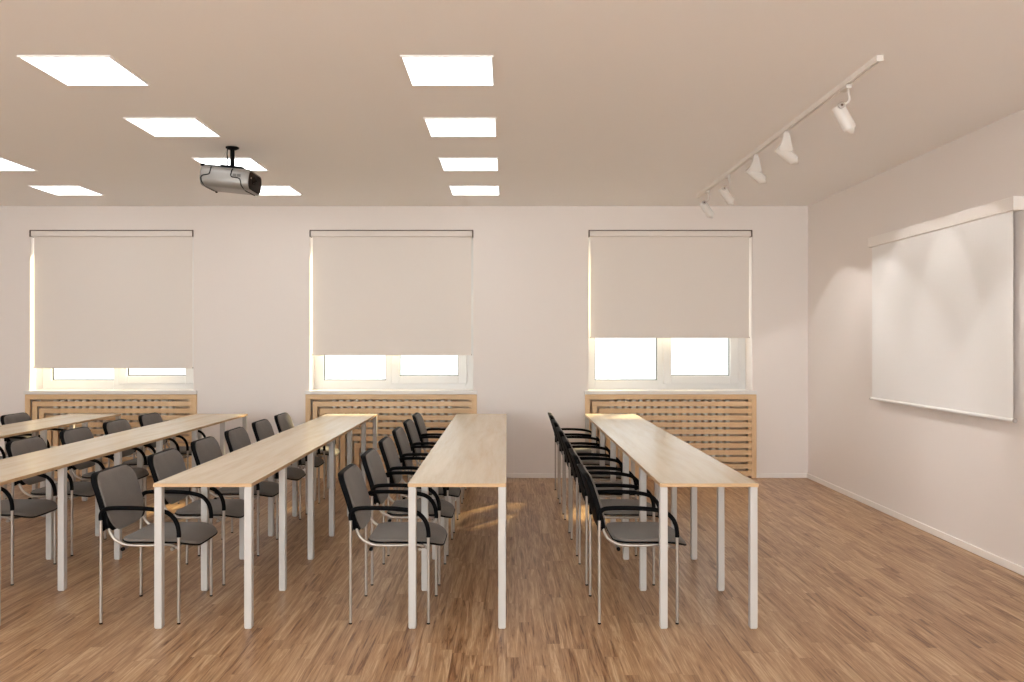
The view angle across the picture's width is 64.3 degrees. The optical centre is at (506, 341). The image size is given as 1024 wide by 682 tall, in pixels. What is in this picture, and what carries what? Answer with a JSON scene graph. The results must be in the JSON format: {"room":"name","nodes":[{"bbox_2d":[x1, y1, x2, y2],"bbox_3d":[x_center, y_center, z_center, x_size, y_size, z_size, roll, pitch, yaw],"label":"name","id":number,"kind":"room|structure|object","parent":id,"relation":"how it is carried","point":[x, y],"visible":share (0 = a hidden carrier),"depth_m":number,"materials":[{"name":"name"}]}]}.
{"room":"classroom","nodes":[
{"label":"classroom","id":0,"kind":"room"},
{"bbox_2d":[0,206,807,476],"bbox_3d":[-1.513,0.000,9.180,9.874,3.000,0.360,0,0,0],"label":"wall","id":1,"kind":"structure","parent":0,"point":[253,265],"depth_m":9.00,"materials":[{"name":"paint"}]},
{"bbox_2d":[23,389,196,393],"bbox_3d":[-4.366,0.556,9.102,1.898,0.040,0.295,0,0,0],"label":"window sill","id":2,"kind":"structure","parent":1,"relation":"attached to","point":[41,391],"depth_m":8.95,"materials":[{"name":"white plastic"}]},
{"bbox_2d":[29,230,192,367],"bbox_3d":[-4.366,-0.472,9.029,1.806,1.530,0.082,0,0,0],"label":"roller blind","id":3,"kind":"object","parent":1,"relation":"attached to","point":[103,298],"visible":1,"depth_m":9.04,"materials":[{"name":"fabric"}]},
{"bbox_2d":[53,399,174,456],"bbox_3d":[-4.356,0.970,9.120,1.420,0.660,0.185,0,0,0],"label":"radiator","id":4,"kind":"object","parent":1,"relation":"attached to","point":[56,399],"visible":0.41,"depth_m":9.03,"materials":[{"name":"white metal"}]},
{"bbox_2d":[43,368,192,388],"bbox_3d":[-4.366,-0.350,9.274,1.808,1.773,0.092,0,0,0],"label":"window","id":5,"kind":"structure","parent":1,"relation":"in","point":[122,379],"depth_m":9.25,"materials":[{"name":"white plastic"}]},
{"bbox_2d":[309,230,472,354],"bbox_3d":[-1.276,-0.544,9.029,1.806,1.384,0.082,0,0,0],"label":"roller blind","id":6,"kind":"object","parent":1,"relation":"attached to","point":[376,292],"visible":1,"depth_m":9.04,"materials":[{"name":"fabric"}]},
{"bbox_2d":[305,389,476,393],"bbox_3d":[-1.276,0.556,9.102,1.898,0.040,0.295,0,0,0],"label":"window sill","id":7,"kind":"structure","parent":1,"relation":"attached to","point":[315,391],"depth_m":8.95,"materials":[{"name":"white plastic"}]},
{"bbox_2d":[332,399,451,458],"bbox_3d":[-1.266,0.970,9.120,1.420,0.660,0.185,0,0,0],"label":"radiator","id":8,"kind":"object","parent":1,"relation":"attached to","point":[334,399],"visible":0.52,"depth_m":9.03,"materials":[{"name":"white metal"}]},
{"bbox_2d":[315,237,472,388],"bbox_3d":[-1.276,-0.350,9.274,1.808,1.773,0.092,0,0,0],"label":"window","id":9,"kind":"structure","parent":1,"relation":"in","point":[394,379],"depth_m":9.25,"materials":[{"name":"white plastic"}]},
{"bbox_2d":[303,473,806,477],"bbox_3d":[-1.513,1.474,8.993,9.674,0.052,0.014,0,0,0],"label":"baseboard","id":10,"kind":"structure","parent":1,"relation":"attached to","point":[508,475],"depth_m":8.99,"materials":[{"name":"paint"}]},
{"bbox_2d":[588,237,744,388],"bbox_3d":[1.804,-0.350,9.274,1.808,1.773,0.092,0,0,0],"label":"window","id":11,"kind":"structure","parent":1,"relation":"in","point":[735,379],"depth_m":9.25,"materials":[{"name":"white plastic"}]},
{"bbox_2d":[588,230,751,337],"bbox_3d":[1.804,-0.640,9.029,1.806,1.192,0.082,0,0,0],"label":"roller blind","id":12,"kind":"object","parent":1,"relation":"attached to","point":[644,283],"visible":1,"depth_m":9.04,"materials":[{"name":"fabric"}]},
{"bbox_2d":[609,399,731,458],"bbox_3d":[1.814,0.970,9.120,1.420,0.660,0.185,0,0,0],"label":"radiator","id":13,"kind":"object","parent":1,"relation":"attached to","point":[610,399],"visible":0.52,"depth_m":9.03,"materials":[{"name":"brown wood"}]},
{"bbox_2d":[584,389,756,393],"bbox_3d":[1.804,0.556,9.102,1.898,0.040,0.295,0,0,0],"label":"windowsill","id":14,"kind":"structure","parent":1,"relation":"attached to","point":[590,391],"depth_m":8.95,"materials":[{"name":"white plastic"}]},
{"bbox_2d":[0,0,1023,205],"bbox_3d":[-1.513,-1.550,3.280,9.874,0.100,12.160,0,0,0],"label":"ceiling","id":15,"kind":"structure","parent":0,"point":[592,102],"depth_m":5.02,"materials":[{"name":"paint"}]},
{"bbox_2d":[0,157,37,170],"bbox_3d":[-4.341,-1.496,6.869,0.488,0.008,0.488,0,0,0],"label":"recessed light","id":16,"kind":"object","parent":15,"relation":"in","point":[5,164],"visible":1,"depth_m":6.94,"materials":[{"name":"paint"}]},
{"bbox_2d":[0,159,31,169],"bbox_3d":[-4.341,-1.497,6.869,0.468,0.004,0.468,0,0,0],"label":"diffuser","id":17,"kind":"object","parent":16,"relation":"attached to","point":[5,164],"depth_m":6.94,"materials":[{"name":"white plastic"}]},
{"bbox_2d":[28,185,103,194],"bbox_3d":[-4.341,-1.496,8.049,0.488,0.008,0.488,0,0,0],"label":"recessed light","id":18,"kind":"object","parent":15,"relation":"in","point":[53,189],"visible":1,"depth_m":7.99,"materials":[{"name":"paint"}]},
{"bbox_2d":[17,55,150,85],"bbox_3d":[-2.321,-1.496,4.509,0.488,0.008,0.488,0,0,0],"label":"recessed light","id":19,"kind":"object","parent":15,"relation":"in","point":[70,70],"visible":1,"depth_m":4.49,"materials":[{"name":"paint"}]},
{"bbox_2d":[123,117,221,136],"bbox_3d":[-2.321,-1.496,5.689,0.488,0.008,0.488,0,0,0],"label":"recessed light","id":20,"kind":"object","parent":15,"relation":"in","point":[155,126],"visible":1,"depth_m":5.65,"materials":[{"name":"paint"}]},
{"bbox_2d":[191,157,268,170],"bbox_3d":[-2.321,-1.496,6.869,0.488,0.008,0.488,0,0,0],"label":"recessed light","id":21,"kind":"object","parent":15,"relation":"in","point":[248,163],"visible":0.66,"depth_m":6.79,"materials":[{"name":"paint"}]},
{"bbox_2d":[199,146,261,197],"bbox_3d":[-2.111,-1.316,6.277,0.416,0.368,0.336,0,0,0],"label":"projector","id":22,"kind":"object","parent":15,"relation":"hanging from","point":[231,178],"visible":1,"depth_m":6.13,"materials":[{"name":"black plastic"}]},
{"bbox_2d":[259,185,302,194],"bbox_3d":[-2.321,-1.496,8.049,0.488,0.008,0.488,0,0,0],"label":"recessed light","id":23,"kind":"object","parent":15,"relation":"in","point":[265,189],"visible":0.59,"depth_m":8.04,"materials":[{"name":"paint"}]},
{"bbox_2d":[400,55,494,85],"bbox_3d":[-0.315,-1.496,4.509,0.488,0.008,0.488,0,0,0],"label":"recessed light","id":24,"kind":"object","parent":15,"relation":"in","point":[421,70],"visible":1,"depth_m":4.49,"materials":[{"name":"paint"}]},
{"bbox_2d":[423,117,496,136],"bbox_3d":[-0.315,-1.496,5.689,0.488,0.008,0.488,0,0,0],"label":"recessed light","id":25,"kind":"object","parent":15,"relation":"in","point":[436,126],"visible":1,"depth_m":5.65,"materials":[{"name":"paint"}]},
{"bbox_2d":[438,157,498,170],"bbox_3d":[-0.315,-1.496,6.869,0.488,0.008,0.488,0,0,0],"label":"recessed light","id":26,"kind":"object","parent":15,"relation":"in","point":[447,163],"visible":1,"depth_m":6.83,"materials":[{"name":"paint"}]},
{"bbox_2d":[449,185,499,194],"bbox_3d":[-0.315,-1.496,8.049,0.488,0.008,0.488,0,0,0],"label":"recessed light","id":27,"kind":"object","parent":15,"relation":"in","point":[455,189],"visible":1,"depth_m":7.99,"materials":[{"name":"paint"}]},
{"bbox_2d":[696,55,883,197],"bbox_3d":[1.950,-1.484,6.297,0.038,0.031,4.074,0,0,0],"label":"track","id":28,"kind":"object","parent":15,"relation":"attached to","point":[877,59],"visible":1,"depth_m":5.29,"materials":[{"name":"metal"}]},
{"bbox_2d":[699,190,713,217],"bbox_3d":[1.943,-1.336,7.929,0.139,0.267,0.095,0,0,-13],"label":"track spotlight","id":29,"kind":"object","parent":28,"relation":"hanging from","point":[704,205],"visible":1,"depth_m":7.90,"materials":[{"name":"white metal"}]},
{"bbox_2d":[719,175,734,205],"bbox_3d":[1.943,-1.336,7.199,0.139,0.267,0.095,0,0,-13],"label":"track spotlight","id":30,"kind":"object","parent":28,"relation":"hanging from","point":[727,196],"visible":1,"depth_m":7.17,"materials":[{"name":"white metal"}]},
{"bbox_2d":[746,154,766,183],"bbox_3d":[1.966,-1.358,6.428,0.163,0.222,0.095,0,0,0],"label":"track spotlight","id":31,"kind":"object","parent":28,"relation":"hanging from","point":[754,170],"visible":1,"depth_m":6.39,"materials":[{"name":"white metal"}]},
{"bbox_2d":[775,131,798,164],"bbox_3d":[1.966,-1.358,5.728,0.163,0.222,0.095,0,0,0],"label":"track spotlight","id":32,"kind":"object","parent":28,"relation":"hanging from","point":[784,150],"visible":1,"depth_m":5.69,"materials":[{"name":"white metal"}]},
{"bbox_2d":[832,84,855,133],"bbox_3d":[1.938,-1.333,4.688,0.133,0.274,0.095,0,0,-13],"label":"track spotlight","id":33,"kind":"object","parent":28,"relation":"hanging from","point":[841,113],"visible":1,"depth_m":4.66,"materials":[{"name":"white metal"}]},
{"bbox_2d":[0,475,1023,681],"bbox_3d":[-1.513,1.550,3.280,9.874,0.100,12.160,0,0,0],"label":"floor","id":34,"kind":"structure","parent":0,"point":[849,590],"depth_m":4.71,"materials":[{"name":"brown wood"}]},
{"bbox_2d":[0,436,36,499],"bbox_3d":[-4.589,1.103,7.332,0.577,0.793,0.499,0,0,0],"label":"chair","id":35,"kind":"object","parent":34,"relation":"on","point":[3,456],"visible":0.11,"depth_m":7.39,"materials":[{"name":"grey fabric"}]},
{"bbox_2d":[1,474,57,585],"bbox_3d":[-3.264,1.103,5.263,0.577,0.793,0.499,0,0,0],"label":"chair","id":36,"kind":"object","parent":34,"relation":"on","point":[15,508],"visible":0.86,"depth_m":5.20,"materials":[{"name":"grey fabric"}]},
{"bbox_2d":[0,412,75,498],"bbox_3d":[-4.589,1.103,8.023,0.577,0.793,0.499,0,0,0],"label":"chair","id":37,"kind":"object","parent":34,"relation":"on","point":[17,417],"visible":0.19,"depth_m":7.94,"materials":[{"name":"grey fabric"}]},
{"bbox_2d":[5,436,106,555],"bbox_3d":[-3.264,1.103,5.952,0.577,0.793,0.499,0,0,0],"label":"chair","id":38,"kind":"object","parent":34,"relation":"on","point":[75,489],"visible":0.53,"depth_m":5.82,"materials":[{"name":"grey fabric"}]},
{"bbox_2d":[0,414,120,516],"bbox_3d":[-4.225,1.119,6.319,0.514,0.762,4.133,0,0,0],"label":"desk","id":39,"kind":"object","parent":34,"relation":"on","point":[42,425],"visible":0.58,"depth_m":7.47,"materials":[{"name":"brown wood"}]},
{"bbox_2d":[59,427,148,518],"bbox_3d":[-3.264,1.103,6.643,0.577,0.793,0.499,0,0,0],"label":"chair","id":40,"kind":"object","parent":34,"relation":"on","point":[69,436],"visible":0.31,"depth_m":6.62,"materials":[{"name":"grey fabric"}]},
{"bbox_2d":[25,394,196,477],"bbox_3d":[-4.366,1.038,8.993,1.888,0.923,0.034,0,0,0],"label":"radiator cover","id":41,"kind":"object","parent":34,"relation":"on","point":[192,403],"visible":0.27,"depth_m":8.98,"materials":[{"name":"brown wood"}]},
{"bbox_2d":[0,414,247,625],"bbox_3d":[-2.923,1.119,6.319,0.514,0.762,4.133,0,0,0],"label":"desk","id":42,"kind":"object","parent":34,"relation":"on","point":[20,467],"visible":0.56,"depth_m":5.61,"materials":[{"name":"brown wood"}]},
{"bbox_2d":[103,419,179,503],"bbox_3d":[-3.264,1.103,7.332,0.577,0.793,0.499,0,0,0],"label":"chair","id":43,"kind":"object","parent":34,"relation":"on","point":[115,426],"visible":0.23,"depth_m":7.27,"materials":[{"name":"grey fabric"}]},
{"bbox_2d":[90,464,217,624],"bbox_3d":[-1.959,1.103,4.572,0.577,0.793,0.499,0,0,0],"label":"chair","id":44,"kind":"object","parent":34,"relation":"on","point":[119,496],"visible":0.91,"depth_m":4.48,"materials":[{"name":"grey fabric"}]},
{"bbox_2d":[138,412,205,498],"bbox_3d":[-3.264,1.103,8.023,0.577,0.793,0.499,0,0,0],"label":"chair","id":45,"kind":"object","parent":34,"relation":"on","point":[151,418],"visible":0.36,"depth_m":7.87,"materials":[{"name":"black plastic"}]},
{"bbox_2d":[147,448,254,585],"bbox_3d":[-1.959,1.103,5.263,0.577,0.793,0.499,0,0,0],"label":"chair","id":46,"kind":"object","parent":34,"relation":"on","point":[167,463],"visible":0.62,"depth_m":5.13,"materials":[{"name":"grey fabric"}]},
{"bbox_2d":[190,436,278,555],"bbox_3d":[-1.959,1.103,5.952,0.577,0.793,0.499,0,0,0],"label":"chair","id":47,"kind":"object","parent":34,"relation":"on","point":[206,449],"visible":0.37,"depth_m":5.83,"materials":[{"name":"grey fabric"}]},
{"bbox_2d":[153,414,376,628],"bbox_3d":[-1.590,1.119,6.319,0.514,0.762,4.133,0,0,0],"label":"desk","id":48,"kind":"object","parent":34,"relation":"on","point":[243,468],"visible":0.8,"depth_m":4.91,"materials":[{"name":"brown wood"}]},
{"bbox_2d":[224,427,305,532],"bbox_3d":[-1.959,1.103,6.643,0.577,0.793,0.499,0,0,0],"label":"chair","id":49,"kind":"object","parent":34,"relation":"on","point":[237,438],"visible":0.3,"depth_m":6.60,"materials":[{"name":"grey fabric"}]},
{"bbox_2d":[252,419,323,513],"bbox_3d":[-1.959,1.103,7.332,0.577,0.793,0.499,0,0,0],"label":"chair","id":50,"kind":"object","parent":34,"relation":"on","point":[262,429],"visible":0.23,"depth_m":7.24,"materials":[{"name":"grey fabric"}]},
{"bbox_2d":[274,412,339,498],"bbox_3d":[-1.959,1.103,8.023,0.577,0.793,0.499,0,0,0],"label":"chair","id":51,"kind":"object","parent":34,"relation":"on","point":[283,421],"visible":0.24,"depth_m":7.88,"materials":[{"name":"grey fabric"}]},
{"bbox_2d":[305,394,476,477],"bbox_3d":[-1.276,1.038,8.993,1.888,0.923,0.034,0,0,0],"label":"radiator cover","id":52,"kind":"object","parent":34,"relation":"on","point":[472,403],"visible":0.29,"depth_m":8.98,"materials":[{"name":"brown wood"}]},
{"bbox_2d":[338,464,446,624],"bbox_3d":[-0.631,1.103,4.572,0.577,0.793,0.499,0,0,0],"label":"chair","id":53,"kind":"object","parent":34,"relation":"on","point":[356,494],"visible":0.93,"depth_m":4.43,"materials":[{"name":"grey fabric"}]},
{"bbox_2d":[361,448,454,585],"bbox_3d":[-0.631,1.103,5.263,0.577,0.793,0.499,0,0,0],"label":"chair","id":54,"kind":"object","parent":34,"relation":"on","point":[372,463],"visible":0.78,"depth_m":5.10,"materials":[{"name":"grey fabric"}]},
{"bbox_2d":[378,436,460,555],"bbox_3d":[-0.631,1.103,5.952,0.577,0.793,0.499,0,0,0],"label":"chair","id":55,"kind":"object","parent":34,"relation":"on","point":[387,447],"visible":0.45,"depth_m":5.77,"materials":[{"name":"grey fabric"}]},
{"bbox_2d":[392,427,458,532],"bbox_3d":[-0.631,1.103,6.643,0.577,0.793,0.499,0,0,0],"label":"chair","id":56,"kind":"object","parent":34,"relation":"on","point":[399,435],"visible":0.38,"depth_m":6.47,"materials":[{"name":"grey fabric"}]},
{"bbox_2d":[403,419,462,513],"bbox_3d":[-0.631,1.103,7.332,0.577,0.793,0.499,0,0,0],"label":"chair","id":57,"kind":"object","parent":34,"relation":"on","point":[409,426],"visible":0.34,"depth_m":7.15,"materials":[{"name":"grey fabric"}]},
{"bbox_2d":[412,413,466,498],"bbox_3d":[-0.631,1.103,8.023,0.577,0.793,0.499,0,0,0],"label":"chair","id":58,"kind":"object","parent":34,"relation":"on","point":[418,420],"visible":0.38,"depth_m":7.83,"materials":[{"name":"grey fabric"}]},
{"bbox_2d":[408,414,506,628],"bbox_3d":[-0.261,1.119,6.319,0.514,0.762,4.133,0,0,0],"label":"desk","id":59,"kind":"object","parent":34,"relation":"on","point":[471,451],"visible":0.81,"depth_m":4.75,"materials":[{"name":"brown wood"}]},
{"bbox_2d":[548,412,606,498],"bbox_3d":[0.692,1.103,8.023,0.577,0.793,0.499,0,0,0],"label":"chair","id":60,"kind":"object","parent":34,"relation":"on","point":[578,450],"visible":0.33,"depth_m":7.87,"materials":[{"name":"black plastic"}]},
{"bbox_2d":[551,419,616,514],"bbox_3d":[0.692,1.103,7.332,0.577,0.793,0.499,0,0,0],"label":"chair","id":61,"kind":"object","parent":34,"relation":"on","point":[555,424],"visible":0.48,"depth_m":7.15,"materials":[{"name":"black plastic"}]},
{"bbox_2d":[556,427,622,532],"bbox_3d":[0.692,1.103,6.643,0.577,0.793,0.499,0,0,0],"label":"chair","id":62,"kind":"object","parent":34,"relation":"on","point":[559,430],"visible":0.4,"depth_m":6.43,"materials":[{"name":"black plastic"}]},
{"bbox_2d":[562,436,638,555],"bbox_3d":[0.692,1.103,5.952,0.577,0.793,0.499,0,0,0],"label":"chair","id":63,"kind":"object","parent":34,"relation":"on","point":[567,444],"visible":0.47,"depth_m":5.76,"materials":[{"name":"black plastic"}]},
{"bbox_2d":[568,448,657,585],"bbox_3d":[0.692,1.103,5.263,0.577,0.793,0.499,0,0,0],"label":"chair","id":64,"kind":"object","parent":34,"relation":"on","point":[613,514],"visible":0.56,"depth_m":5.06,"materials":[{"name":"black plastic"}]},
{"bbox_2d":[577,464,686,624],"bbox_3d":[0.692,1.103,4.572,0.577,0.793,0.499,0,0,0],"label":"chair","id":65,"kind":"object","parent":34,"relation":"on","point":[620,533],"visible":0.95,"depth_m":4.38,"materials":[{"name":"grey fabric"}]},
{"bbox_2d":[585,394,755,477],"bbox_3d":[1.804,1.038,8.993,1.888,0.923,0.034,0,0,0],"label":"radiator cover","id":66,"kind":"object","parent":34,"relation":"on","point":[751,403],"visible":0.42,"depth_m":8.98,"materials":[{"name":"brown wood"}]},
{"bbox_2d":[585,414,758,628],"bbox_3d":[1.056,1.119,6.319,0.514,0.762,4.133,0,0,0],"label":"desk","id":67,"kind":"object","parent":34,"relation":"on","point":[669,461],"visible":0.75,"depth_m":4.91,"materials":[{"name":"brown wood"}]},
{"bbox_2d":[808,109,1023,566],"bbox_3d":[3.374,0.000,3.200,0.100,3.000,11.600,0,0,0],"label":"wall","id":68,"kind":"structure","parent":0,"point":[960,476],"depth_m":6.75,"materials":[{"name":"paint"}]},
{"bbox_2d":[807,473,1023,575],"bbox_3d":[3.317,1.474,3.193,0.014,0.052,11.586,0,0,0],"label":"baseboard","id":69,"kind":"structure","parent":68,"relation":"attached to","point":[987,555],"depth_m":6.38,"materials":[{"name":"paint"}]},
{"bbox_2d":[867,196,1023,422],"bbox_3d":[3.283,-0.207,6.280,0.078,1.456,2.116,0,0,0],"label":"projection screen","id":70,"kind":"object","parent":68,"relation":"attached to","point":[942,287],"visible":1,"depth_m":6.03,"materials":[{"name":"fabric"}]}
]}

